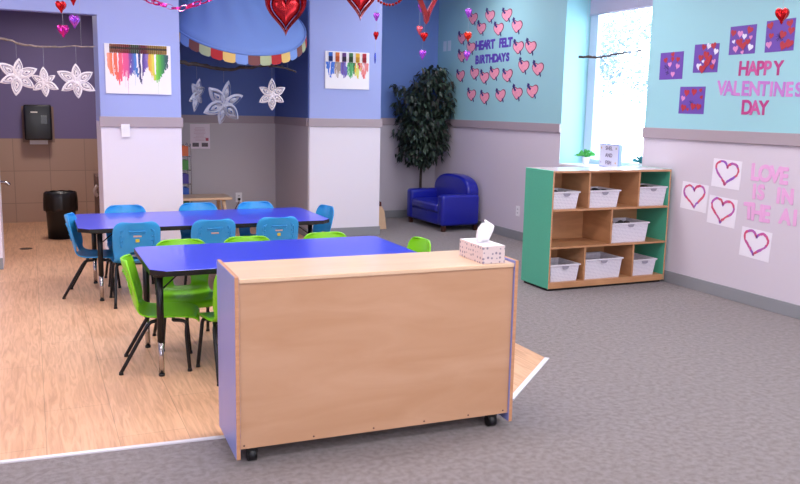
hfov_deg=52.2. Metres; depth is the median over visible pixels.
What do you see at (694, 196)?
drawing
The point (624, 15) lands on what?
tree
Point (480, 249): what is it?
tissue box
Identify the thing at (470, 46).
heart
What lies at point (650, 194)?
storage basket
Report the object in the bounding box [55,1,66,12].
heart
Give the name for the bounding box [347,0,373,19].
heart
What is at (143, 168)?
wall
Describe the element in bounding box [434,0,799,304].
wall
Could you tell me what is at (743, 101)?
letter
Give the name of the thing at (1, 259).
baseboard
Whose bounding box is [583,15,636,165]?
window
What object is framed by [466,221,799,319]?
baseboard
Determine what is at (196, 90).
star
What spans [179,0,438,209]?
wall
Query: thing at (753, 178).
letter
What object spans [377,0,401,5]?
bead garland
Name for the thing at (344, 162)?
wall
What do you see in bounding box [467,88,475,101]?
heart
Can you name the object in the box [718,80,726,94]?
letter
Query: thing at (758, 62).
letter
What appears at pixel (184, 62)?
branch
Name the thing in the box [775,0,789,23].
heart
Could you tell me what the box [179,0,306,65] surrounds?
fabric canopy
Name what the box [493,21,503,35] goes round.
heart
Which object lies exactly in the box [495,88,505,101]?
heart
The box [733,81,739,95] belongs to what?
letter
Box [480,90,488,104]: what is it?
heart
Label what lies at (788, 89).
letter
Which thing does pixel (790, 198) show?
letter
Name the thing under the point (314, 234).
chair
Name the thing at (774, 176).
letter
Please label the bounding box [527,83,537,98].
heart
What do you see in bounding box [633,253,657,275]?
storage basket
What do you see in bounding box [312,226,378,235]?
baseboard
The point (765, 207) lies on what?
letter
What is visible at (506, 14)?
heart
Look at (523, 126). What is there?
trim
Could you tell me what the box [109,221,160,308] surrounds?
chair
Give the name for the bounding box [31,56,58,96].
star
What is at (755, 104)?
letter
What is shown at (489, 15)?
heart
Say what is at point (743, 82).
letter
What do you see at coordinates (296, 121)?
trim
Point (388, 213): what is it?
baseboard
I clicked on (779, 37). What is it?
collage
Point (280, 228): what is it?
chair
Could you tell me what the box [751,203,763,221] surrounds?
letter
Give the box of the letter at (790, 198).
[781,188,793,204]
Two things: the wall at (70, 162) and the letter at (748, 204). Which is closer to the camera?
the letter at (748, 204)
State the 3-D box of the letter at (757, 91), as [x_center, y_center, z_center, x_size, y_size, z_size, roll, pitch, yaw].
[2.700,-1.167,6.213,0.003,0.113,0.100,-3,9,-24]
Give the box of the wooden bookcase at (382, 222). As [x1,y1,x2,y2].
[379,206,385,228]
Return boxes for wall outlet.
[235,192,241,208]
[516,206,519,215]
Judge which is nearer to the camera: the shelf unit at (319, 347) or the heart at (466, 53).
the shelf unit at (319, 347)
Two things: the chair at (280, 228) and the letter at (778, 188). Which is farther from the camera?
the chair at (280, 228)
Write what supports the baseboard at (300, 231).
attached to the wall at (344, 162)
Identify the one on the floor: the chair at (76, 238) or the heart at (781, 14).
the chair at (76, 238)
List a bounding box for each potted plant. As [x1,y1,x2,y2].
[574,149,594,164]
[631,155,641,165]
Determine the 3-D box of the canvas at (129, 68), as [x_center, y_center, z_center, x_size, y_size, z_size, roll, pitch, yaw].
[-2.346,-1.545,7.322,0.566,0.440,0.034,-3,10,-24]
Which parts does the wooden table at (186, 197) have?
leg, leg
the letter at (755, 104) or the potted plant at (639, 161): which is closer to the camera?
the letter at (755, 104)
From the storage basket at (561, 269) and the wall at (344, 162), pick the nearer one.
the storage basket at (561, 269)
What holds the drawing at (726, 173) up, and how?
attached to the wall at (497, 160)
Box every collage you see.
[659,51,683,79]
[678,86,705,113]
[693,42,719,72]
[729,24,756,54]
[764,18,795,52]
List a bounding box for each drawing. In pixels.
[680,181,708,212]
[707,195,737,228]
[711,158,741,189]
[739,226,772,262]
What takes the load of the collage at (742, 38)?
attached to the wall at (497, 160)
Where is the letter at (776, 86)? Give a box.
[773,82,785,96]
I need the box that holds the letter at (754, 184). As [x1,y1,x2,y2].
[752,183,755,199]
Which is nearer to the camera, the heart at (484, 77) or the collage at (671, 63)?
the collage at (671, 63)
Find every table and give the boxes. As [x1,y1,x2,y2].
[74,207,328,300]
[134,236,415,376]
[183,194,231,209]
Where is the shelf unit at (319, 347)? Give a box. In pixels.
[217,250,518,460]
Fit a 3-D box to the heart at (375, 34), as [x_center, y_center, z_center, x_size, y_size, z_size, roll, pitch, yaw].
[-0.164,-1.449,5.594,0.034,0.129,0.034,-1,10,-15]
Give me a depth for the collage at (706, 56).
6.63 m
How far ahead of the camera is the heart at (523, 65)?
9.09 m
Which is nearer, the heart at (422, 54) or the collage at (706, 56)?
the heart at (422, 54)
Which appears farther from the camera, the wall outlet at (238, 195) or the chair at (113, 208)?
the wall outlet at (238, 195)
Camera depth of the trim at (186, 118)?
9.94 m
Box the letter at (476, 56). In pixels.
[475,55,478,63]
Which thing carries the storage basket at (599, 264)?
on the cubby shelf at (548, 232)
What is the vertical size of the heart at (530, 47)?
0.202 m
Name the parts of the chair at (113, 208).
leg, leg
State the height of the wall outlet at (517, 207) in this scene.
0.115 m
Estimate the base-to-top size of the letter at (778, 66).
0.108 m
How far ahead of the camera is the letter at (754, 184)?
6.26 m
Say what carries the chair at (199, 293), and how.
on the floor
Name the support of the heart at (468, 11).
hanging from the ceiling
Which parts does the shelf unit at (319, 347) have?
panel, panel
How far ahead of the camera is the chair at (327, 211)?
7.07 m
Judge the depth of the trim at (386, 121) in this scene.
10.82 m
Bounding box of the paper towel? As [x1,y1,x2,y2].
[30,140,47,143]
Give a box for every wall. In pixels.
[0,0,182,266]
[0,10,97,222]
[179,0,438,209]
[275,0,381,228]
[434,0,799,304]
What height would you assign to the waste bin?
0.502 m
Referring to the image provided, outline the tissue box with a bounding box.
[459,220,504,263]
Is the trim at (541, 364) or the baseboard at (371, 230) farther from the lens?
the baseboard at (371, 230)
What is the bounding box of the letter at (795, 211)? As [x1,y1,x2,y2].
[793,210,796,225]
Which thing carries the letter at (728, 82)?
attached to the wall at (497, 160)
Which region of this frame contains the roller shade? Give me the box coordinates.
[589,0,652,15]
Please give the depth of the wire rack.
9.46 m
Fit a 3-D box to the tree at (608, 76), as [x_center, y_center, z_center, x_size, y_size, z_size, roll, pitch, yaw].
[3.784,-2.448,15.794,2.698,4.029,2.939,4,10,17]
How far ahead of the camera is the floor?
4.15 m
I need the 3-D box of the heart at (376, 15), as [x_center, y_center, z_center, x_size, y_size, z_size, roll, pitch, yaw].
[-0.153,-1.961,5.532,0.036,0.906,0.036,-5,11,-35]
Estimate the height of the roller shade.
0.255 m
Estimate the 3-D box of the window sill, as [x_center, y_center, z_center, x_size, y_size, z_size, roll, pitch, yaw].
[2.096,-0.730,8.067,0.358,0.020,1.276,-3,10,-24]
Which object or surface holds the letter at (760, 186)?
attached to the wall at (497, 160)
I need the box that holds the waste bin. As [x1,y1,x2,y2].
[43,190,77,239]
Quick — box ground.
[594,148,642,162]
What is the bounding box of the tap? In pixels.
[1,181,10,185]
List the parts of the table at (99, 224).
leg, leg, under frame, leg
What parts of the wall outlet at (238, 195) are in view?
plate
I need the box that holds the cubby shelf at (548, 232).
[521,166,671,290]
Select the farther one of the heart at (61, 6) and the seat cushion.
the seat cushion
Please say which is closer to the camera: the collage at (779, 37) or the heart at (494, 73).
the collage at (779, 37)
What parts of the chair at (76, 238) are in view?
leg, leg, leg, leg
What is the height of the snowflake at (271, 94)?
0.438 m
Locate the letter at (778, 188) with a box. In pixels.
[776,187,780,203]
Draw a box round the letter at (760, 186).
[757,184,764,199]
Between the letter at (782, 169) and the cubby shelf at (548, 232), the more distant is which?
the cubby shelf at (548, 232)
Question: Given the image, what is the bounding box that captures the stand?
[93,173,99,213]
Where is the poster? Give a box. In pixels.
[190,124,209,148]
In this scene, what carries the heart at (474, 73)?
attached to the wall at (497, 160)
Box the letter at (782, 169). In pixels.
[779,167,788,184]
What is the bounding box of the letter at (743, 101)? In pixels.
[741,100,751,114]
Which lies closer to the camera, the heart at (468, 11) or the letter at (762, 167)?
the heart at (468, 11)
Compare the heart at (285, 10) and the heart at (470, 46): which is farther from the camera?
the heart at (470, 46)
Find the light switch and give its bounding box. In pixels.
[121,124,129,136]
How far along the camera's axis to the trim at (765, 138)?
6.47 m
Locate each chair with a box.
[62,212,120,298]
[104,204,154,286]
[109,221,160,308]
[119,254,199,375]
[152,239,217,351]
[179,202,216,238]
[184,218,235,284]
[196,275,218,385]
[224,236,269,242]
[237,201,272,235]
[256,216,298,240]
[303,232,346,238]
[313,205,333,231]
[407,236,430,251]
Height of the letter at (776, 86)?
0.112 m
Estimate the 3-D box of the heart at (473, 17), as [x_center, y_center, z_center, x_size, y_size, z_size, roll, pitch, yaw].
[0.900,-2.758,10.059,0.005,0.194,0.232,-3,10,-24]
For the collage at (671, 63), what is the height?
0.231 m
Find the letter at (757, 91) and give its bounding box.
[749,81,759,95]
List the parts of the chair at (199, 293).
leg, leg, leg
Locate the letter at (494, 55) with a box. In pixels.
[493,54,497,62]
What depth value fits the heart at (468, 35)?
5.58 m
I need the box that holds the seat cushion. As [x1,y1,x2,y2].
[412,197,437,211]
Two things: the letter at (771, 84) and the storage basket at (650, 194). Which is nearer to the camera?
the letter at (771, 84)
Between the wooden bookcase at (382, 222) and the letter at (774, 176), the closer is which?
the letter at (774, 176)
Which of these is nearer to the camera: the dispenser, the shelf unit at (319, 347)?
the shelf unit at (319, 347)
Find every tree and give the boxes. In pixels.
[389,65,456,218]
[596,8,651,158]
[596,10,651,144]
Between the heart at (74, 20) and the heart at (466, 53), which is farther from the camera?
the heart at (466, 53)
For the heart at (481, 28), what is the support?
attached to the wall at (497, 160)
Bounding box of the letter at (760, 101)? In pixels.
[759,100,768,114]
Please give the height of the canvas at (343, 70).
0.405 m
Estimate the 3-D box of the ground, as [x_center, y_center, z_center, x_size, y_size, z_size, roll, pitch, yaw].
[27.835,-0.255,18.177,54.400,0.100,70.000,-3,10,-24]
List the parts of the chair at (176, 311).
leg, leg, leg, leg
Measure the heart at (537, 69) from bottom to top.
0.188 m
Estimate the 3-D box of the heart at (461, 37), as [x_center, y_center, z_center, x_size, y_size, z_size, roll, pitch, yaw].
[0.784,-2.584,10.339,0.005,0.193,0.232,-3,10,-24]
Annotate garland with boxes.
[145,0,211,10]
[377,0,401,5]
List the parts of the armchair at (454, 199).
armrest, backrest, armrest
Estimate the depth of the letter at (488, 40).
9.75 m
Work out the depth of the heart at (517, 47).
9.16 m
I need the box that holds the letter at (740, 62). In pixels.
[738,61,748,75]
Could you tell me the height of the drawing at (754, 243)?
0.243 m
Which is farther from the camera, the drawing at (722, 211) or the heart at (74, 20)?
the drawing at (722, 211)
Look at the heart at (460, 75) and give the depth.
10.42 m
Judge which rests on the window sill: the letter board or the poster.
the letter board
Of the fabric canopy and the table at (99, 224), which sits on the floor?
the table at (99, 224)
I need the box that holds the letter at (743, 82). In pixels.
[741,81,748,95]
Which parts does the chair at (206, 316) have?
leg, leg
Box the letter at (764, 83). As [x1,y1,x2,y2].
[760,81,769,95]
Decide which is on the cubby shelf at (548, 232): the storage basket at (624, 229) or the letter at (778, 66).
the storage basket at (624, 229)
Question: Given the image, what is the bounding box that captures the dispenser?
[21,104,54,143]
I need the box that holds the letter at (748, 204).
[744,202,753,219]
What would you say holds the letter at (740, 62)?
attached to the wall at (497, 160)
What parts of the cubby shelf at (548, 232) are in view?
panel, panel, rail, shelf, shelf, panel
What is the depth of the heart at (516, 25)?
9.18 m
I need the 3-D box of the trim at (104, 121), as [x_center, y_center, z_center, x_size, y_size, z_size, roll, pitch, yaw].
[-2.341,-1.089,7.410,0.730,0.092,0.020,-3,10,-24]
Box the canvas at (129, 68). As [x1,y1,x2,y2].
[104,43,170,94]
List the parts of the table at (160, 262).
leg, leg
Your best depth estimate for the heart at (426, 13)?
4.58 m
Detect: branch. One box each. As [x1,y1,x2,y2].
[0,0,94,47]
[180,25,295,72]
[578,0,643,58]
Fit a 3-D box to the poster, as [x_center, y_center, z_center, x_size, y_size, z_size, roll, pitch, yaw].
[-2.414,-1.276,9.856,0.236,0.296,0.002,-3,10,-24]
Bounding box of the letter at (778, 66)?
[774,60,783,74]
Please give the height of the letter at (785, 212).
0.124 m
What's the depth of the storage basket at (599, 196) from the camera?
6.81 m
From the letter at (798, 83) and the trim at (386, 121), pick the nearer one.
the letter at (798, 83)
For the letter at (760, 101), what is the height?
0.110 m
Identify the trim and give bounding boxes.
[0,357,548,463]
[99,116,182,127]
[181,115,273,123]
[274,116,307,125]
[308,118,382,126]
[381,118,433,124]
[446,119,560,132]
[642,127,799,146]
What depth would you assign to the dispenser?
9.66 m
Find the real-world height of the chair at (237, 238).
0.617 m
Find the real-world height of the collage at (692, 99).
0.224 m
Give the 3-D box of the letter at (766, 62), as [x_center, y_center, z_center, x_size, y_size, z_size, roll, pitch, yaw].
[2.745,-1.299,6.093,0.003,0.109,0.068,-3,12,-24]
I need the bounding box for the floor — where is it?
[0,217,799,483]
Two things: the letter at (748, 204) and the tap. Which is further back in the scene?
the tap
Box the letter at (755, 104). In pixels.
[749,100,759,114]
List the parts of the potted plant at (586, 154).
pot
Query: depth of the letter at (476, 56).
10.03 m
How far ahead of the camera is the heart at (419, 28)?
5.58 m
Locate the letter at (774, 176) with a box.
[770,165,781,183]
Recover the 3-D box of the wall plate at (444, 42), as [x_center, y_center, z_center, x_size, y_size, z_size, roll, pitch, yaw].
[0.593,-2.583,10.773,0.002,0.130,0.090,-3,10,-24]
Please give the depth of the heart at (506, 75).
9.40 m
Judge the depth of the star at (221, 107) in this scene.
8.16 m
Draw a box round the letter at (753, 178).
[751,163,758,180]
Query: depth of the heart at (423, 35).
5.50 m
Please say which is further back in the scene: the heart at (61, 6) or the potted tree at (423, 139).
the potted tree at (423, 139)
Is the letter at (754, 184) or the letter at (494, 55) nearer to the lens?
the letter at (754, 184)
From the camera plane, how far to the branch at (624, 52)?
7.93 m
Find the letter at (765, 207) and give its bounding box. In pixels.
[762,205,770,222]
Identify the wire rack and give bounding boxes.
[182,143,191,203]
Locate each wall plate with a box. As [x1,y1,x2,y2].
[443,41,446,51]
[447,40,450,50]
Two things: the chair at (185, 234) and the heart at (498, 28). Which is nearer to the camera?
the chair at (185, 234)
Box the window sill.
[559,163,602,166]
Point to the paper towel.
(31, 141)
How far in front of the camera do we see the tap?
8.38 m
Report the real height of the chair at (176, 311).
0.617 m
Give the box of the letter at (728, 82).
[723,81,733,95]
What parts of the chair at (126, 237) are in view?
leg, leg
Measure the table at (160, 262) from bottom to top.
0.596 m
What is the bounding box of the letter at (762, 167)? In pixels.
[758,165,771,181]
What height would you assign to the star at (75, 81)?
0.434 m
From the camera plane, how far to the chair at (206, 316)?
4.36 m
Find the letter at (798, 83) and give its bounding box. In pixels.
[795,82,799,96]
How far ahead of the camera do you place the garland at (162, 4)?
4.50 m
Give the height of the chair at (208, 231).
0.617 m
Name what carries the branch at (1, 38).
hanging from the ceiling
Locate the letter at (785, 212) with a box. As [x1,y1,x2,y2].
[778,208,790,225]
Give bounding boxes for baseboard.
[0,258,3,268]
[298,225,307,235]
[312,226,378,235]
[384,210,408,217]
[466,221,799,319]
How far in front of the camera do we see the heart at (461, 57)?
10.37 m
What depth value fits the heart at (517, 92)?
9.24 m
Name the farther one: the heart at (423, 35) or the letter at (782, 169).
the letter at (782, 169)
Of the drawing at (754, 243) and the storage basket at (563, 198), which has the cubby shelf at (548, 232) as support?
the storage basket at (563, 198)
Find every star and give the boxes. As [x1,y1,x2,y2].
[0,55,36,95]
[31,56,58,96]
[57,47,94,98]
[189,66,204,110]
[204,71,242,123]
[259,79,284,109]
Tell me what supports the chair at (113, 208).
on the floor
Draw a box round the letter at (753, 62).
[747,61,757,75]
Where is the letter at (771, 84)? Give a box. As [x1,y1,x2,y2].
[769,82,772,96]
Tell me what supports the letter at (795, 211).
attached to the wall at (497, 160)
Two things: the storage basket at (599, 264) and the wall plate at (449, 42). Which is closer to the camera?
the storage basket at (599, 264)
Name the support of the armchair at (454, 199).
on the floor
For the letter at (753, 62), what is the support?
attached to the wall at (497, 160)
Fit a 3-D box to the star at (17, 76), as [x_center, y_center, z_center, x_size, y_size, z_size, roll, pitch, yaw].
[-3.164,-1.430,6.767,0.291,0.434,0.039,-5,11,-31]
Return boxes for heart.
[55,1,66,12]
[57,12,68,37]
[69,15,79,28]
[265,0,305,34]
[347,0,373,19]
[373,5,379,20]
[373,32,378,39]
[416,25,422,34]
[417,0,436,24]
[419,50,425,59]
[420,22,427,40]
[456,69,464,82]
[458,31,465,44]
[458,49,464,62]
[464,19,471,41]
[464,42,470,60]
[465,8,471,18]
[467,41,475,54]
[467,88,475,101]
[469,13,477,24]
[470,65,478,80]
[477,20,485,34]
[480,69,488,84]
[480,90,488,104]
[485,8,494,23]
[489,66,498,80]
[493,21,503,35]
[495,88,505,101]
[502,8,511,21]
[502,68,512,81]
[512,17,522,33]
[512,84,522,100]
[513,39,523,54]
[518,57,529,74]
[525,38,536,55]
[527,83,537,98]
[532,60,543,76]
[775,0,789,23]
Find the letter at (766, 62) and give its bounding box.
[763,61,771,74]
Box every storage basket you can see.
[550,257,580,281]
[553,188,580,208]
[584,251,623,279]
[589,186,620,207]
[611,217,649,242]
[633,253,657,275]
[639,183,667,205]
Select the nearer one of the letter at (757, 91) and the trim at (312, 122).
the letter at (757, 91)
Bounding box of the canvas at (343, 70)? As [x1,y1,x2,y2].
[325,51,368,89]
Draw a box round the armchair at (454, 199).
[407,173,478,231]
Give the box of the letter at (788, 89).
[785,82,793,96]
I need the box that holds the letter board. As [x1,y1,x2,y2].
[599,143,622,165]
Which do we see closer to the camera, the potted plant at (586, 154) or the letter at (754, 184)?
the letter at (754, 184)
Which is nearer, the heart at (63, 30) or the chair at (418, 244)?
the heart at (63, 30)
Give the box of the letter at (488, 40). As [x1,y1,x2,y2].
[486,39,490,48]
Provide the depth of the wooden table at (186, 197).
9.23 m
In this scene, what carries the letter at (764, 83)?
attached to the wall at (497, 160)
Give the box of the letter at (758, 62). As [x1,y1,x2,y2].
[756,61,763,75]
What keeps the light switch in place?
attached to the wall at (143, 168)
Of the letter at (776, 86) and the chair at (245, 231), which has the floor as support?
the chair at (245, 231)
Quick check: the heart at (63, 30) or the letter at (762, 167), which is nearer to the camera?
the heart at (63, 30)

